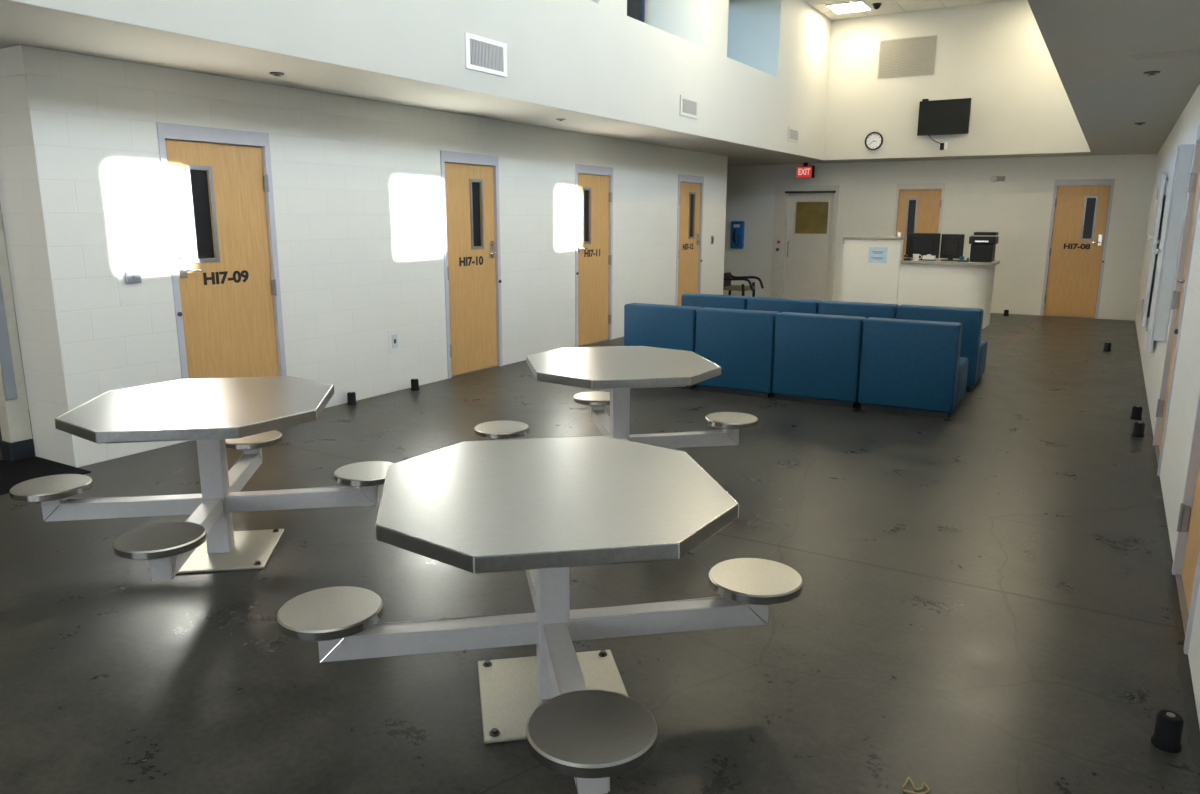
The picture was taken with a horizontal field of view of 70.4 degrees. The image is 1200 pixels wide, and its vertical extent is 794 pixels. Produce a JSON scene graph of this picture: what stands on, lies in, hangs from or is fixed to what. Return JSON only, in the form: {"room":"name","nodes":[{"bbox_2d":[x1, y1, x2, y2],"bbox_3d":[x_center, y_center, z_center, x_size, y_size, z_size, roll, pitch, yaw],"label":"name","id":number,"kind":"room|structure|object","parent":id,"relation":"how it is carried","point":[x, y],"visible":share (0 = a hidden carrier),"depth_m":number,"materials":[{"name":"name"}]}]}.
{"room":"prison interior","nodes":[
{"label":"prison interior","id":0,"kind":"room"},
{"bbox_2d":[0,205,28,409],"bbox_3d":[-3.516,-1.402,8.042,0.200,2.620,22.410,7,14,30],"label":"wall","id":1,"kind":"structure","parent":0,"point":[0,205],"depth_m":6.44,"materials":[{"name":"beige paint"}]},
{"bbox_2d":[0,48,58,461],"bbox_3d":[-3.672,-0.874,5.553,0.300,2.620,0.200,7,14,30],"label":"wall","id":2,"kind":"structure","parent":0,"point":[12,203],"depth_m":5.49,"materials":[{"name":"white paint"}]},
{"bbox_2d":[4,45,727,467],"bbox_3d":[-0.741,-1.783,9.883,0.200,2.620,10.803,7,14,30],"label":"wall","id":3,"kind":"structure","parent":0,"point":[356,182],"depth_m":7.11,"materials":[{"name":"white paint"}]},
{"bbox_2d":[124,271,141,282],"bbox_3d":[-3.144,-0.808,5.735,0.036,0.080,0.100,7,14,30],"label":"box","id":4,"kind":"object","parent":3,"relation":"attached to","point":[130,276],"visible":1,"depth_m":5.72,"materials":[{"name":"grey metal"}]},
{"bbox_2d":[156,122,286,378],"bbox_3d":[-2.833,-0.856,6.411,0.206,2.235,0.900,7,14,30],"label":"door","id":5,"kind":"structure","parent":3,"relation":"in","point":[217,185],"depth_m":6.33,"materials":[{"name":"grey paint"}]},
{"bbox_2d":[388,329,400,352],"bbox_3d":[-1.920,-0.520,7.925,0.012,0.209,0.156,7,14,30],"label":"outlet plate","id":6,"kind":"object","parent":3,"relation":"attached to","point":[394,345],"visible":1,"depth_m":7.92,"materials":[{"name":"white plastic"}]},
{"bbox_2d":[392,334,397,348],"bbox_3d":[-1.913,-0.519,7.932,0.004,0.130,0.070,7,14,30],"label":"receptacle","id":7,"kind":"object","parent":6,"relation":"attached to","point":[394,336],"depth_m":7.93,"materials":[{"name":"white plastic"}]},
{"bbox_2d":[440,150,502,378],"bbox_3d":[-1.361,-1.364,8.825,0.206,2.235,0.900,7,14,30],"label":"door","id":8,"kind":"structure","parent":3,"relation":"in","point":[469,181],"depth_m":8.81,"materials":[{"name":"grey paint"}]},
{"bbox_2d":[575,164,612,346],"bbox_3d":[-0.122,-1.791,10.858,0.206,2.235,0.900,7,14,30],"label":"door","id":9,"kind":"structure","parent":3,"relation":"in","point":[593,184],"depth_m":10.84,"materials":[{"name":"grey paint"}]},
{"bbox_2d":[675,174,703,305],"bbox_3d":[1.338,-2.295,13.254,0.206,2.235,0.900,7,14,30],"label":"door","id":10,"kind":"structure","parent":3,"relation":"in","point":[690,188],"depth_m":13.22,"materials":[{"name":"grey paint"}]},
{"bbox_2d":[14,0,831,159],"bbox_3d":[-1.908,-3.469,6.000,0.900,2.316,21.356,7,14,30],"label":"wall","id":11,"kind":"structure","parent":0,"point":[755,70],"depth_m":8.22,"materials":[{"name":"paint"}]},
{"bbox_2d":[464,32,506,76],"bbox_3d":[-0.923,-2.779,6.927,0.014,0.265,0.530,7,14,30],"label":"air vent","id":12,"kind":"object","parent":11,"relation":"in","point":[482,54],"visible":1,"depth_m":6.91,"materials":[{"name":"white metal"}]},
{"bbox_2d":[627,0,644,21],"bbox_3d":[0.024,-4.760,9.952,0.040,1.140,2.055,7,14,30],"label":"window","id":13,"kind":"structure","parent":11,"relation":"in","point":[635,8],"depth_m":10.67,"materials":[{"name":"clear glass"}]},
{"bbox_2d":[679,95,697,118],"bbox_3d":[1.067,-3.470,10.191,0.014,0.225,0.490,7,14,30],"label":"air vent","id":14,"kind":"object","parent":11,"relation":"in","point":[688,105],"visible":1,"depth_m":10.18,"materials":[{"name":"metal"}]},
{"bbox_2d":[788,126,798,142],"bbox_3d":[3.062,-4.149,13.467,0.014,0.215,0.500,7,14,30],"label":"air vent","id":15,"kind":"object","parent":11,"relation":"in","point":[793,133],"visible":1,"depth_m":13.45,"materials":[{"name":"metal"}]},
{"bbox_2d":[0,313,1199,793],"bbox_3d":[-0.195,0.413,6.340,8.205,0.200,22.910,7,14,30],"label":"floor","id":16,"kind":"structure","parent":0,"point":[988,602],"depth_m":3.48,"materials":[{"name":"concrete"}]},
{"bbox_2d":[0,209,34,461],"bbox_3d":[-3.940,-0.855,5.511,0.145,2.598,0.149,7,14,30],"label":"post","id":17,"kind":"object","parent":16,"relation":"on","point":[16,443],"visible":1,"depth_m":5.64,"materials":[{"name":"beige metal"}]},
{"bbox_2d":[0,456,90,494],"bbox_3d":[-4.016,0.583,4.971,0.770,0.009,1.635,7,14,30],"label":"entrance mat","id":18,"kind":"object","parent":16,"relation":"on","point":[12,473],"visible":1,"depth_m":5.48,"materials":[{"name":"black rubber"}]},
{"bbox_2d":[10,376,393,580],"bbox_3d":[-1.861,0.387,4.108,1.483,0.764,1.390,9,15,37],"label":"table","id":19,"kind":"object","parent":16,"relation":"on","point":[238,413],"visible":0.97,"depth_m":4.02,"materials":[{"name":"metal"}]},
{"bbox_2d":[347,392,356,404],"bbox_3d":[-2.177,0.011,7.462,0.082,0.107,0.082,7,14,30],"label":"door stop","id":20,"kind":"object","parent":16,"relation":"on","point":[351,396],"visible":1,"depth_m":7.43,"materials":[{"name":"black rubber"}]},
{"bbox_2d":[411,379,418,390],"bbox_3d":[-1.758,-0.119,8.079,0.082,0.107,0.082,7,14,30],"label":"door stop","id":21,"kind":"object","parent":16,"relation":"on","point":[414,382],"visible":1,"depth_m":8.05,"materials":[{"name":"black rubber"}]},
{"bbox_2d":[277,436,802,793],"bbox_3d":[-0.161,0.656,2.872,1.483,0.764,1.390,9,15,36],"label":"table","id":22,"kind":"object","parent":16,"relation":"on","point":[544,508],"visible":1,"depth_m":2.74,"materials":[{"name":"silver metal"}]},
{"bbox_2d":[474,346,757,447],"bbox_3d":[0.120,0.156,5.230,1.483,0.764,1.390,9,15,36],"label":"table","id":23,"kind":"object","parent":16,"relation":"on","point":[618,369],"visible":0.67,"depth_m":5.17,"materials":[{"name":"metal"}]},
{"bbox_2d":[624,303,701,389],"bbox_3d":[0.778,-0.561,8.582,0.762,0.780,0.860,7,14,31],"label":"lounge chair","id":24,"kind":"object","parent":16,"relation":"on","point":[650,325],"visible":0.31,"depth_m":8.17,"materials":[{"name":"blue plastic"}]},
{"bbox_2d":[681,293,749,309],"bbox_3d":[1.444,-0.791,9.674,0.762,0.780,0.860,7,14,31],"label":"lounge chair","id":25,"kind":"object","parent":16,"relation":"on","point":[689,299],"visible":0.2,"depth_m":9.24,"materials":[{"name":"blue plastic"}]},
{"bbox_2d":[695,307,779,397],"bbox_3d":[1.435,-0.478,8.203,0.762,0.780,0.860,7,14,30],"label":"lounge chair","id":26,"kind":"object","parent":16,"relation":"on","point":[740,342],"visible":0.63,"depth_m":7.81,"materials":[{"name":"blue plastic"}]},
{"bbox_2d":[723,272,763,296],"bbox_3d":[2.434,-1.812,14.793,0.680,0.662,0.552,7,14,30],"label":"armchair","id":27,"kind":"object","parent":16,"relation":"on","point":[727,285],"visible":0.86,"depth_m":14.74,"materials":[{"name":"black metal"}]},
{"bbox_2d":[747,297,820,313],"bbox_3d":[2.099,-0.707,9.292,0.762,0.780,0.860,7,14,30],"label":"lounge chair","id":28,"kind":"object","parent":16,"relation":"on","point":[780,305],"visible":0.23,"depth_m":8.86,"materials":[{"name":"blue plastic"}]},
{"bbox_2d":[772,312,865,407],"bbox_3d":[2.102,-0.394,7.819,0.762,0.780,0.860,7,14,30],"label":"lounge chair","id":29,"kind":"object","parent":16,"relation":"on","point":[817,357],"visible":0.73,"depth_m":7.45,"materials":[{"name":"blue plastic"}]},
{"bbox_2d":[818,300,898,318],"bbox_3d":[2.764,-0.623,8.905,0.762,0.780,0.860,7,14,30],"label":"lounge chair","id":30,"kind":"object","parent":16,"relation":"on","point":[844,308],"visible":0.24,"depth_m":8.48,"materials":[{"name":"blue plastic"}]},
{"bbox_2d":[841,236,904,303],"bbox_3d":[4.205,-1.814,13.214,0.895,1.330,0.220,7,14,30],"label":"wall","id":31,"kind":"structure","parent":16,"relation":"on","point":[862,281],"depth_m":13.12,"materials":[{"name":"white paint"}]},
{"bbox_2d":[868,247,887,262],"bbox_3d":[4.247,-2.170,13.014,0.280,0.240,0.003,7,14,30],"label":"paper notice","id":32,"kind":"object","parent":31,"relation":"attached to","point":[876,254],"visible":1,"depth_m":13.01,"materials":[{"name":"blue paper"}]},
{"bbox_2d":[871,251,883,259],"bbox_3d":[4.247,-2.165,13.014,0.192,0.122,0.001,7,14,30],"label":"print","id":33,"kind":"object","parent":32,"relation":"attached to","point":[875,255],"depth_m":13.02,"materials":[{"name":"white"}]},
{"bbox_2d":[858,317,968,418],"bbox_3d":[2.763,-0.311,7.438,0.762,0.780,0.860,7,14,30],"label":"lounge chair","id":34,"kind":"object","parent":16,"relation":"on","point":[912,367],"visible":1,"depth_m":7.07,"materials":[{"name":"blue plastic"}]},
{"bbox_2d":[902,777,928,793],"bbox_3d":[0.916,1.131,2.467,0.072,0.012,0.062,7,14,30],"label":"string","id":35,"kind":"object","parent":16,"relation":"on","point":[909,778],"visible":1,"depth_m":2.46,"materials":[{"name":"beige fabric"}]},
{"bbox_2d":[896,304,986,391],"bbox_3d":[3.423,-0.539,8.521,0.762,0.780,0.860,7,14,30],"label":"lounge chair","id":36,"kind":"object","parent":16,"relation":"on","point":[973,348],"visible":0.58,"depth_m":8.04,"materials":[{"name":"blue plastic"}]},
{"bbox_2d":[897,259,999,328],"bbox_3d":[5.322,-1.594,13.037,1.282,0.980,0.990,7,14,30],"label":"reception desk","id":37,"kind":"object","parent":16,"relation":"on","point":[969,284],"depth_m":12.65,"materials":[{"name":"grey laminate"}]},
{"bbox_2d":[904,254,911,260],"bbox_3d":[4.664,-2.116,12.897,0.104,0.094,0.136,7,14,30],"label":"desk phone","id":38,"kind":"object","parent":37,"relation":"on","point":[905,255],"visible":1,"depth_m":12.86,"materials":[{"name":"black plastic"}]},
{"bbox_2d":[913,254,921,260],"bbox_3d":[4.771,-2.103,12.823,0.094,0.100,0.123,-6,14,-28],"label":"cup","id":39,"kind":"object","parent":37,"relation":"on","point":[915,256],"visible":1,"depth_m":12.80,"materials":[{"name":"white ceramic"}]},
{"bbox_2d":[906,233,940,259],"bbox_3d":[4.927,-2.295,12.994,0.480,0.405,0.200,6,13,27],"label":"monitor","id":40,"kind":"object","parent":37,"relation":"on","point":[922,244],"visible":0.77,"depth_m":12.95,"materials":[{"name":"black plastic"}]},
{"bbox_2d":[922,254,935,260],"bbox_3d":[4.933,-2.089,12.760,0.174,0.100,0.104,7,14,30],"label":"tissue box","id":41,"kind":"object","parent":37,"relation":"on","point":[928,257],"visible":1,"depth_m":12.73,"materials":[{"name":"white cardboard"}]},
{"bbox_2d":[940,234,964,260],"bbox_3d":[5.302,-2.252,12.822,0.330,0.395,0.200,10,16,40],"label":"monitor","id":42,"kind":"object","parent":37,"relation":"on","point":[952,245],"visible":0.88,"depth_m":12.79,"materials":[{"name":"black plastic"}]},
{"bbox_2d":[957,256,968,261],"bbox_3d":[5.335,-2.028,12.504,0.160,0.090,0.060,7,14,30],"label":"tape dispenser","id":43,"kind":"object","parent":37,"relation":"on","point":[961,258],"visible":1,"depth_m":12.49,"materials":[{"name":"teal plastic"}]},
{"bbox_2d":[969,232,998,261],"bbox_3d":[5.672,-2.221,12.600,0.360,0.430,0.385,7,14,30],"label":"printer","id":44,"kind":"object","parent":37,"relation":"on","point":[983,244],"visible":1,"depth_m":12.46,"materials":[{"name":"black plastic"}]},
{"bbox_2d":[1003,310,1008,315],"bbox_3d":[6.842,-1.417,14.332,0.082,0.107,0.082,7,14,30],"label":"door stop","id":45,"kind":"object","parent":16,"relation":"on","point":[1006,312],"visible":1,"depth_m":14.30,"materials":[{"name":"black rubber"}]},
{"bbox_2d":[1103,342,1110,351],"bbox_3d":[6.320,-0.626,10.598,0.082,0.107,0.082,7,14,30],"label":"door stop","id":46,"kind":"object","parent":16,"relation":"on","point":[1107,346],"visible":1,"depth_m":10.57,"materials":[{"name":"black rubber"}]},
{"bbox_2d":[1130,406,1142,419],"bbox_3d":[4.424,0.129,7.012,0.082,0.107,0.082,7,14,30],"label":"door stop","id":47,"kind":"object","parent":16,"relation":"on","point":[1136,414],"visible":1,"depth_m":6.99,"materials":[{"name":"black rubber"}]},
{"bbox_2d":[1132,422,1144,436],"bbox_3d":[4.094,0.244,6.465,0.082,0.107,0.082,7,14,30],"label":"door stop","id":48,"kind":"object","parent":16,"relation":"on","point":[1139,427],"visible":1,"depth_m":6.44,"materials":[{"name":"black rubber"}]},
{"bbox_2d":[1151,710,1183,752],"bbox_3d":[1.782,1.043,2.667,0.082,0.107,0.082,7,14,30],"label":"door stop","id":49,"kind":"object","parent":16,"relation":"on","point":[1168,729],"visible":1,"depth_m":2.64,"materials":[{"name":"black rubber"}]},
{"bbox_2d":[0,0,1199,165],"bbox_3d":[-0.203,-2.301,5.833,7.905,0.120,22.410,7,14,30],"label":"ceiling","id":50,"kind":"structure","parent":0,"point":[1090,44],"depth_m":5.84,"materials":[{"name":"paint"}]},
{"bbox_2d":[269,72,283,76],"bbox_3d":[-2.273,-2.271,5.993,0.100,0.020,0.100,7,14,30],"label":"sprinkler","id":51,"kind":"object","parent":50,"relation":"attached to","point":[277,74],"visible":1,"depth_m":5.97,"materials":[{"name":"metal"}]},
{"bbox_2d":[796,162,814,177],"bbox_3d":[3.787,-4.177,15.681,0.330,0.275,0.056,7,14,30],"label":"exit sign","id":52,"kind":"object","parent":50,"relation":"hanging from","point":[805,171],"visible":1,"depth_m":15.66,"materials":[{"name":"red plastic"}]},
{"bbox_2d":[1143,71,1160,75],"bbox_3d":[3.777,-2.214,5.825,0.100,0.020,0.100,7,14,30],"label":"sprinkler","id":53,"kind":"object","parent":50,"relation":"attached to","point":[1151,73],"visible":1,"depth_m":5.80,"materials":[{"name":"metal"}]},
{"bbox_2d":[1130,50,1199,60],"bbox_3d":[3.474,-2.088,5.201,0.400,0.009,0.180,7,14,30],"label":"ceiling vent","id":54,"kind":"object","parent":50,"relation":"in","point":[1192,52],"visible":1,"depth_m":5.19,"materials":[{"name":"metal"}]},
{"bbox_2d":[804,0,1007,19],"bbox_3d":[0.238,-4.322,4.502,4.075,0.030,21.350,7,14,30],"label":"ceiling","id":55,"kind":"structure","parent":0,"point":[887,6],"depth_m":13.46,"materials":[{"name":"tile"}]},
{"bbox_2d":[825,1,872,13],"bbox_3d":[3.981,-6.217,13.591,0.600,0.014,0.660,7,14,30],"label":"recessed light","id":56,"kind":"object","parent":55,"relation":"in","point":[856,6],"visible":1,"depth_m":13.57,"materials":[{"name":"white plastic"}]},
{"bbox_2d":[872,3,881,9],"bbox_3d":[4.349,-6.134,13.372,0.140,0.083,0.140,7,14,30],"label":"dome camera","id":57,"kind":"object","parent":55,"relation":"attached to","point":[876,6],"visible":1,"depth_m":13.33,"materials":[{"name":"black plastic"}]},
{"bbox_2d":[723,154,1156,320],"bbox_3d":[5.567,-2.932,15.397,7.705,2.620,0.200,7,14,30],"label":"wall","id":58,"kind":"structure","parent":0,"point":[1018,208],"depth_m":14.59,"materials":[{"name":"white paint"}]},
{"bbox_2d":[730,221,744,247],"bbox_3d":[2.711,-3.218,16.862,0.260,0.530,0.163,7,14,30],"label":"wall phone","id":59,"kind":"object","parent":58,"relation":"attached to","point":[737,227],"visible":1,"depth_m":16.84,"materials":[{"name":"blue plastic"}]},
{"bbox_2d":[771,185,839,300],"bbox_3d":[3.941,-2.924,16.339,1.230,2.200,0.225,7,14,30],"label":"door","id":60,"kind":"structure","parent":58,"relation":"in","point":[805,217],"depth_m":16.30,"materials":[{"name":"grey paint"}]},
{"bbox_2d":[893,183,944,260],"bbox_3d":[5.694,-2.705,15.316,0.815,2.210,0.206,7,14,30],"label":"door","id":61,"kind":"structure","parent":58,"relation":"in","point":[918,206],"depth_m":15.15,"materials":[{"name":"grey paint"}]},
{"bbox_2d":[991,176,1004,181],"bbox_3d":[6.721,-3.686,14.380,0.220,0.100,0.060,7,14,30],"label":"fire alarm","id":62,"kind":"object","parent":58,"relation":"attached to","point":[993,178],"visible":1,"depth_m":14.38,"materials":[{"name":"white plastic"}]},
{"bbox_2d":[1040,179,1114,318],"bbox_3d":[7.865,-2.441,14.048,0.850,2.235,0.206,7,14,30],"label":"door","id":63,"kind":"structure","parent":58,"relation":"in","point":[1081,208],"depth_m":14.01,"materials":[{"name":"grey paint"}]},
{"bbox_2d":[901,259,999,265],"bbox_3d":[5.332,-2.050,12.935,1.262,0.045,0.990,7,14,30],"label":"countertop","id":64,"kind":"structure","parent":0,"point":[938,261],"depth_m":12.55,"materials":[{"name":"grey laminate"}]},
{"bbox_2d":[824,0,1090,159],"bbox_3d":[5.665,-5.119,13.891,5.649,2.316,0.250,7,14,30],"label":"wall","id":65,"kind":"structure","parent":0,"point":[996,55],"depth_m":13.67,"materials":[{"name":"paint"}]},
{"bbox_2d":[865,132,882,149],"bbox_3d":[4.663,-4.360,14.492,0.304,0.304,0.035,7,14,30],"label":"wall clock","id":66,"kind":"object","parent":65,"relation":"attached to","point":[873,140],"visible":1,"depth_m":14.49,"materials":[{"name":"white plastic"}]},
{"bbox_2d":[877,35,936,78],"bbox_3d":[5.048,-5.594,14.010,0.900,0.600,0.014,7,14,30],"label":"air vent","id":67,"kind":"object","parent":65,"relation":"in","point":[912,56],"visible":1,"depth_m":14.00,"materials":[{"name":"beige metal"}]},
{"bbox_2d":[939,142,947,149],"bbox_3d":[5.623,-4.113,13.952,0.130,0.120,0.045,7,14,30],"label":"wall socket","id":68,"kind":"object","parent":65,"relation":"attached to","point":[943,145],"visible":1,"depth_m":13.95,"materials":[{"name":"white plastic"}]},
{"bbox_2d":[917,98,971,143],"bbox_3d":[5.595,-4.478,13.840,0.790,0.738,0.138,8,14,33],"label":"television","id":69,"kind":"object","parent":65,"relation":"attached to","point":[949,116],"visible":1,"depth_m":13.77,"materials":[{"name":"black plastic"}]},
{"bbox_2d":[1135,84,1199,727],"bbox_3d":[3.050,-0.542,4.101,0.200,2.620,22.210,7,14,30],"label":"wall","id":70,"kind":"structure","parent":0,"point":[1186,382],"depth_m":4.98,"materials":[{"name":"white paint"}]},
{"bbox_2d":[1141,174,1165,326],"bbox_3d":[6.174,-1.642,9.547,0.090,1.630,0.872,7,14,31],"label":"shower door","id":71,"kind":"structure","parent":70,"relation":"attached to","point":[1160,191],"depth_m":9.22,"materials":[{"name":"grey laminate"}]},
{"bbox_2d":[1146,180,1167,353],"bbox_3d":[5.072,-1.262,7.740,0.090,1.630,0.872,7,14,31],"label":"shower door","id":72,"kind":"structure","parent":70,"relation":"attached to","point":[1149,342],"depth_m":7.54,"materials":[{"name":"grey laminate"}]},
{"bbox_2d":[1148,144,1193,340],"bbox_3d":[4.361,-1.181,6.553,0.140,1.420,0.720,7,14,30],"label":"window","id":73,"kind":"structure","parent":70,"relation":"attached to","point":[1182,155],"depth_m":6.27,"materials":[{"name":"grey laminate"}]},
{"bbox_2d":[1153,124,1199,475],"bbox_3d":[3.885,-0.659,5.596,0.206,2.235,0.900,7,14,30],"label":"door","id":74,"kind":"structure","parent":70,"relation":"in","point":[1179,294],"depth_m":5.87,"materials":[{"name":"grey paint"}]},
{"bbox_2d":[1172,390,1199,653],"bbox_3d":[2.518,-0.188,3.352,0.206,2.235,0.900,7,14,30],"label":"door","id":75,"kind":"structure","parent":70,"relation":"in","point":[1186,562],"depth_m":3.80,"materials":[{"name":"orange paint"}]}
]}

